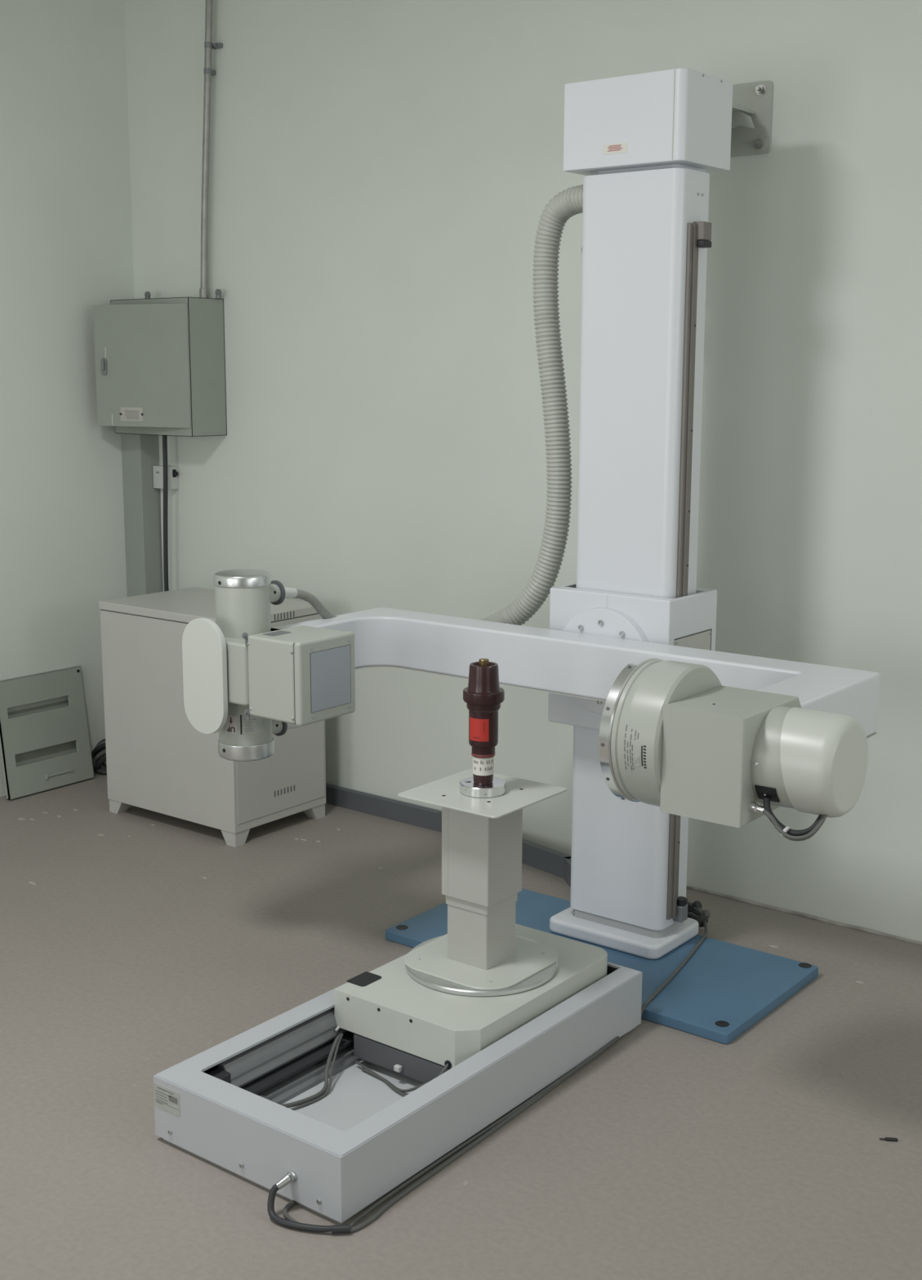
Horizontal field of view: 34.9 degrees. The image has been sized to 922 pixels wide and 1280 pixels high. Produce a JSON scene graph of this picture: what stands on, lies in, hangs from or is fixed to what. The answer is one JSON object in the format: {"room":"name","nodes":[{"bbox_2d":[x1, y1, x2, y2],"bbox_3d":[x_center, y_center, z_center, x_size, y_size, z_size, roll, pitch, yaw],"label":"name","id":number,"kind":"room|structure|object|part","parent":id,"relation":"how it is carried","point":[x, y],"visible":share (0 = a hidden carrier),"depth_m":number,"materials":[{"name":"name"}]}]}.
{"room":"radiology room","nodes":[
{"label":"radiology room","id":0,"kind":"room"},
{"bbox_2d":[0,0,134,796],"bbox_3d":[-3.452,-0.614,3.577,0.100,3.250,6.723,8,13,37],"label":"wall","id":1,"kind":"structure","parent":0,"point":[66,245],"depth_m":5.83,"materials":[{"name":"paint"}]},
{"bbox_2d":[0,772,921,1279],"bbox_3d":[-0.569,1.447,1.687,7.400,0.100,6.923,8,13,37],"label":"floor","id":2,"kind":"structure","parent":0,"point":[672,1153],"depth_m":3.46,"materials":[{"name":"grey concrete"}]},
{"bbox_2d":[0,666,94,799],"bbox_3d":[-1.688,0.369,5.941,0.100,0.469,0.412,8,13,37],"label":"panel","id":3,"kind":"object","parent":2,"relation":"on","point":[46,747],"visible":1,"depth_m":5.93,"materials":[{"name":"grey metal"}]},
{"bbox_3d":[-1.633,0.543,5.973,0.012,0.021,0.136,8,13,37],"label":"handle","id":4,"kind":"part","parent":3,"relation":"part of","materials":[{"name":"grey metal"}]},
{"bbox_2d":[91,738,106,774],"bbox_3d":[-1.355,0.483,6.074,0.434,0.199,0.089,7,12,33],"label":"cable bundle","id":5,"kind":"object","parent":2,"relation":"on","point":[99,753],"visible":0.25,"depth_m":6.14,"materials":[{"name":"grey rubber"}]},
{"bbox_2d":[98,586,325,847],"bbox_3d":[-0.935,0.264,5.564,0.707,0.822,0.483,8,13,37],"label":"base cabinet","id":6,"kind":"object","parent":2,"relation":"on","point":[157,761],"visible":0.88,"depth_m":5.41,"materials":[{"name":"metal"}]},
{"bbox_3d":[-0.934,-0.125,5.493,0.706,0.031,0.483,8,13,37],"label":"lid","id":7,"kind":"part","parent":6,"relation":"part of","materials":[{"name":"paint"}]},
{"bbox_3d":[-0.656,0.281,5.352,0.003,0.701,0.453,8,13,37],"label":"panel","id":8,"kind":"part","parent":6,"relation":"part of","materials":[{"name":"paint"}]},
{"bbox_2d":[153,953,642,1223],"bbox_3d":[-0.116,0.985,3.507,0.555,0.155,1.192,8,13,37],"label":"floor track","id":9,"kind":"object","parent":2,"relation":"on","point":[335,1155],"visible":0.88,"depth_m":3.24,"materials":[{"name":"metal"}]},
{"bbox_2d":[155,1086,177,1110],"bbox_3d":[-0.643,1.002,3.207,0.076,0.038,0.001,8,13,37],"label":"print","id":10,"kind":"object","parent":9,"relation":"attached to","point":[166,1097],"depth_m":3.21,"materials":[{"name":"grey paper"}]},
{"bbox_3d":[-0.642,1.004,3.208,0.082,0.054,0.001,8,13,37],"label":"data plate","id":11,"kind":"part","parent":9,"relation":"part of","materials":[{"name":"white paper"}]},
{"bbox_3d":[-0.248,0.922,3.681,0.041,0.066,0.940,8,13,37],"label":"rail","id":12,"kind":"part","parent":9,"relation":"part of","materials":[{"name":"metal"}]},
{"bbox_2d":[259,1033,343,1110],"bbox_3d":[-0.367,1.024,3.420,0.100,0.077,0.360,8,13,37],"label":"cable","id":13,"kind":"object","parent":9,"relation":"on","point":[337,1040],"visible":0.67,"depth_m":3.44,"materials":[{"name":"grey plastic"}]},
{"bbox_3d":[-0.226,0.999,3.682,0.082,0.030,0.975,8,13,37],"label":"rail","id":14,"kind":"part","parent":9,"relation":"part of","materials":[{"name":"metal"}]},
{"bbox_2d":[355,1060,448,1096],"bbox_3d":[-0.137,1.011,3.438,0.332,0.095,0.051,8,13,37],"label":"wire","id":15,"kind":"object","parent":9,"relation":"on","point":[363,1068],"visible":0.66,"depth_m":3.45,"materials":[{"name":"grey"}]},
{"bbox_2d":[333,924,607,1083],"bbox_3d":[0.042,0.911,3.704,0.428,0.168,0.636,8,13,37],"label":"trolley","id":16,"kind":"object","parent":9,"relation":"on","point":[400,1024],"visible":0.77,"depth_m":3.51,"materials":[{"name":"metal"}]},
{"bbox_2d":[397,768,566,996],"bbox_3d":[0.052,0.601,3.679,0.387,0.453,0.387,8,13,37],"label":"pedestal","id":17,"kind":"object","parent":16,"relation":"on","point":[481,953],"visible":0.98,"depth_m":3.64,"materials":[{"name":"metal"}]},
{"bbox_3d":[0.054,0.379,3.650,0.308,0.005,0.308,8,13,37],"label":"plate","id":18,"kind":"part","parent":17,"relation":"part of","materials":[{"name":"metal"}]},
{"bbox_2d":[459,776,506,797],"bbox_3d":[0.054,0.364,3.645,0.115,0.025,0.115,8,13,37],"label":"holder","id":19,"kind":"object","parent":17,"relation":"on","point":[468,787],"visible":0.93,"depth_m":3.60,"materials":[{"name":"silver metal"}]},
{"bbox_2d":[462,658,504,784],"bbox_3d":[0.055,0.200,3.614,0.102,0.310,0.102,8,13,37],"label":"sample","id":20,"kind":"object","parent":19,"relation":"on","point":[483,695],"visible":1,"depth_m":3.58,"materials":[{"name":"red"}]},
{"bbox_2d":[473,760,492,770],"bbox_3d":[0.055,0.308,3.613,0.046,0.026,0.013,0,10,1],"label":"print","id":21,"kind":"object","parent":20,"relation":"attached to","point":[478,765],"depth_m":3.61,"materials":[{"name":"grey paper"}]},
{"bbox_2d":[385,902,447,947],"bbox_3d":[-0.090,0.876,4.439,0.165,0.032,0.346,8,13,37],"label":"base plate","id":22,"kind":"object","parent":2,"relation":"on","point":[432,923],"depth_m":4.41,"materials":[{"name":"blue metal"}]},
{"bbox_2d":[266,1035,619,1234],"bbox_3d":[0.009,1.065,3.326,0.183,0.061,1.109,8,13,37],"label":"cable","id":23,"kind":"object","parent":2,"relation":"on","point":[338,1228],"visible":1,"depth_m":2.98,"materials":[{"name":"grey rubber"}]},
{"bbox_2d":[325,783,570,887],"bbox_3d":[-0.059,0.691,5.329,0.158,0.074,1.570,-9,14,-40],"label":"baseboard","id":24,"kind":"structure","parent":2,"relation":"on","point":[556,863],"depth_m":5.50,"materials":[{"name":"grey plastic"}]},
{"bbox_2d":[282,920,707,1234],"bbox_3d":[0.248,1.015,3.652,0.176,0.045,1.885,8,13,36],"label":"cable","id":25,"kind":"object","parent":2,"relation":"on","point":[381,1210],"visible":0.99,"depth_m":3.23,"materials":[{"name":"grey plastic"}]},
{"bbox_2d":[515,888,702,1007],"bbox_3d":[0.337,0.901,4.310,0.767,0.032,0.539,8,13,37],"label":"base plate","id":26,"kind":"object","parent":2,"relation":"on","point":[533,909],"depth_m":4.26,"materials":[{"name":"blue metal"}]},
{"bbox_2d":[547,67,773,959],"bbox_3d":[0.601,-0.373,4.291,0.400,2.484,0.723,8,13,37],"label":"vertical column","id":27,"kind":"structure","parent":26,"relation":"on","point":[646,146],"depth_m":4.03,"materials":[{"name":"white metal"}]},
{"bbox_2d":[479,184,582,625],"bbox_3d":[0.190,-0.627,4.298,0.470,1.352,0.158,3,11,14],"label":"corrugated hose","id":28,"kind":"object","parent":27,"relation":"attached to","point":[568,202],"visible":0.79,"depth_m":4.26,"materials":[{"name":"grey plastic"}]},
{"bbox_2d":[271,607,879,738],"bbox_3d":[0.227,0.100,3.882,1.616,0.154,0.535,8,13,37],"label":"u-shaped arm","id":29,"kind":"object","parent":27,"relation":"attached to","point":[576,664],"visible":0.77,"depth_m":4.04},
{"bbox_2d":[182,568,298,761],"bbox_3d":[-0.572,0.067,4.117,0.225,0.522,0.350,8,13,37],"label":"tube","id":30,"kind":"object","parent":29,"relation":"attached to","point":[215,655],"visible":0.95,"depth_m":4.01,"materials":[{"name":"white metal"}]},
{"bbox_2d":[244,719,255,731],"bbox_3d":[-0.582,0.235,4.061,0.035,0.033,0.002,-3,11,-18],"label":"print","id":31,"kind":"object","parent":30,"relation":"attached to","point":[249,726],"depth_m":4.06,"materials":[{"name":"grey"}]},
{"bbox_2d":[270,580,297,604],"bbox_3d":[-0.523,-0.135,4.172,0.070,0.070,0.147,8,13,37],"label":"socket","id":32,"kind":"object","parent":30,"relation":"attached to","point":[278,593],"depth_m":4.15,"materials":[{"name":"black"}]},
{"bbox_2d":[272,720,298,736],"bbox_3d":[-0.524,0.243,4.242,0.066,0.066,0.147,8,13,37],"label":"socket","id":33,"kind":"object","parent":30,"relation":"attached to","point":[279,728],"depth_m":4.22,"materials":[{"name":"black"}]},
{"bbox_2d":[241,625,355,726],"bbox_3d":[-0.434,0.095,3.954,0.214,0.241,0.224,8,13,37],"label":"collimator","id":34,"kind":"object","parent":30,"relation":"attached to","point":[302,675],"visible":1,"depth_m":3.88,"materials":[{"name":"white paint"}]},
{"bbox_2d":[262,631,290,635],"bbox_3d":[-0.493,-0.018,3.933,0.040,0.002,0.072,8,13,37],"label":"label","id":35,"kind":"object","parent":34,"relation":"attached to","point":[273,633],"depth_m":3.93,"materials":[{"name":"metal"}]},
{"bbox_3d":[-0.360,0.101,3.899,0.024,0.225,0.221,8,13,37],"label":"frame","id":36,"kind":"part","parent":34,"relation":"part of","materials":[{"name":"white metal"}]},
{"bbox_2d":[292,589,336,618],"bbox_3d":[-0.297,-0.082,4.393,0.492,0.187,0.092,-6,12,-32],"label":"hose","id":37,"kind":"object","parent":30,"relation":"attached to","point":[310,598],"visible":0.35,"depth_m":4.29,"materials":[{"name":"grey plastic"}]},
{"bbox_3d":[0.226,0.175,3.896,1.616,0.002,0.535,8,13,37],"label":"underside plate","id":38,"kind":"part","parent":29,"relation":"part of","materials":[{"name":"paint"}]},
{"bbox_2d":[598,656,867,840],"bbox_3d":[0.601,0.229,3.177,0.513,0.328,0.330,8,13,37],"label":"detector","id":39,"kind":"object","parent":29,"relation":"attached to","point":[674,739],"visible":1,"depth_m":3.08,"materials":[{"name":"white metal"}]},
{"bbox_2d":[623,724,638,772],"bbox_3d":[0.368,0.235,3.159,0.033,0.103,0.010,8,13,37],"label":"print","id":40,"kind":"object","parent":39,"relation":"attached to","point":[630,731],"depth_m":3.16,"materials":[{"name":"grey"}]},
{"bbox_2d":[640,745,646,768],"bbox_3d":[0.391,0.250,3.140,0.011,0.051,0.006,8,13,37],"label":"print","id":41,"kind":"object","parent":39,"relation":"attached to","point":[643,748],"depth_m":3.14,"materials":[{"name":"black"}]},
{"bbox_3d":[0.637,0.319,3.054,0.046,0.036,0.027,8,13,37],"label":"connector plate","id":42,"kind":"part","parent":39,"relation":"part of","materials":[{"name":"black plastic"}]},
{"bbox_2d":[779,706,867,817],"bbox_3d":[0.747,0.257,3.066,0.143,0.215,0.215,8,13,37],"label":"hood","id":43,"kind":"object","parent":39,"relation":"attached to","point":[824,755],"depth_m":3.00,"materials":[{"name":"plastic"}]},
{"bbox_3d":[0.614,-0.151,4.064,0.013,1.936,0.050,8,13,37],"label":"guide rail","id":44,"kind":"part","parent":27,"relation":"part of","materials":[{"name":"metal"}]},
{"bbox_3d":[0.647,0.088,4.116,0.002,0.213,0.211,8,13,37],"label":"access panel","id":45,"kind":"part","parent":27,"relation":"part of","materials":[{"name":"paint"}]},
{"bbox_2d":[686,898,710,927],"bbox_3d":[0.576,0.774,4.568,0.445,0.190,0.095,10,14,41],"label":"cluster","id":46,"kind":"object","parent":27,"relation":"attached to","point":[695,911],"visible":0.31,"depth_m":4.45,"materials":[{"name":"black plastic"}]},
{"bbox_2d":[640,937,817,1044],"bbox_3d":[0.695,0.959,4.002,0.380,0.032,0.600,8,13,37],"label":"base plate","id":47,"kind":"object","parent":2,"relation":"on","point":[720,991],"depth_m":3.98,"materials":[{"name":"blue metal"}]},
{"bbox_2d":[879,1137,897,1141],"bbox_3d":[0.949,1.109,3.261,0.040,0.006,0.009,1,10,6],"label":"chip","id":48,"kind":"object","parent":2,"relation":"on","point":[886,1139],"visible":1,"depth_m":3.26,"materials":[{"name":"black"}]},
{"bbox_2d":[124,0,921,942],"bbox_3d":[1.522,-0.681,4.040,7.400,3.250,0.100,8,13,37],"label":"wall","id":49,"kind":"structure","parent":0,"point":[383,174],"depth_m":4.99,"materials":[{"name":"paint"}]},
{"bbox_2d":[120,433,163,596],"bbox_3d":[-1.343,-0.168,6.255,0.120,1.420,0.100,8,13,37],"label":"duct","id":50,"kind":"object","parent":49,"relation":"attached to","point":[140,452],"visible":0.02,"depth_m":6.15,"materials":[{"name":"grey plastic"}]},
{"bbox_3d":[-1.294,-0.162,6.221,0.001,1.420,0.091,8,13,37],"label":"lid","id":51,"kind":"part","parent":50,"relation":"part of","materials":[{"name":"grey plastic"}]},
{"bbox_2d":[152,465,177,489],"bbox_3d":[-1.224,-0.676,6.108,0.126,0.094,0.040,8,13,37],"label":"wall socket","id":52,"kind":"object","parent":50,"relation":"attached to","point":[157,470],"visible":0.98,"depth_m":6.09,"materials":[{"name":"grey plastic"}]},
{"bbox_2d":[160,488,164,591],"bbox_3d":[-1.256,-0.077,6.258,0.019,1.140,0.013,8,13,37],"label":"cable","id":53,"kind":"object","parent":52,"relation":"hanging from","point":[162,490],"visible":0.2,"depth_m":6.18,"materials":[{"name":"grey plastic"}]},
{"bbox_2d":[93,288,226,436],"bbox_3d":[-1.197,-1.105,5.850,0.488,0.568,0.288,8,13,37],"label":"electrical box","id":54,"kind":"object","parent":49,"relation":"attached to","point":[160,362],"visible":1,"depth_m":5.78,"materials":[{"name":"grey metal"}]},
{"bbox_3d":[-1.427,-1.090,5.858,0.027,0.067,0.014,5,12,25],"label":"handle","id":55,"kind":"part","parent":54,"relation":"part of","materials":[{"name":"metal"}]},
{"bbox_2d":[124,410,138,419],"bbox_3d":[-1.311,-0.896,5.843,0.070,0.032,0.001,5,12,25],"label":"print","id":56,"kind":"object","parent":54,"relation":"attached to","point":[128,415],"depth_m":5.84,"materials":[{"name":"grey paper"}]},
{"bbox_3d":[-1.257,-1.082,5.795,0.455,0.476,0.018,5,12,25],"label":"door","id":57,"kind":"part","parent":54,"relation":"part of","materials":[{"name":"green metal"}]},
{"bbox_2d":[162,435,168,591],"bbox_3d":[-1.217,-0.150,6.117,0.030,1.414,0.055,-4,11,-21],"label":"power cable","id":58,"kind":"object","parent":54,"relation":"hanging from","point":[164,437],"visible":0.49,"depth_m":6.05,"materials":[{"name":"black rubber"}]},
{"bbox_2d":[199,0,222,297],"bbox_3d":[-0.972,-1.981,5.664,0.121,1.299,0.055,8,13,37],"label":"conduit pipe","id":59,"kind":"object","parent":49,"relation":"attached to","point":[208,46],"visible":0.94,"depth_m":5.66,"materials":[{"name":"metal"}]},
{"bbox_2d":[685,885,921,945],"bbox_3d":[1.619,0.941,4.184,4.548,0.014,0.015,8,13,37],"label":"trim","id":60,"kind":"structure","parent":49,"relation":"attached to","point":[800,914],"depth_m":4.59,"materials":[{"name":"paint"}]}
]}

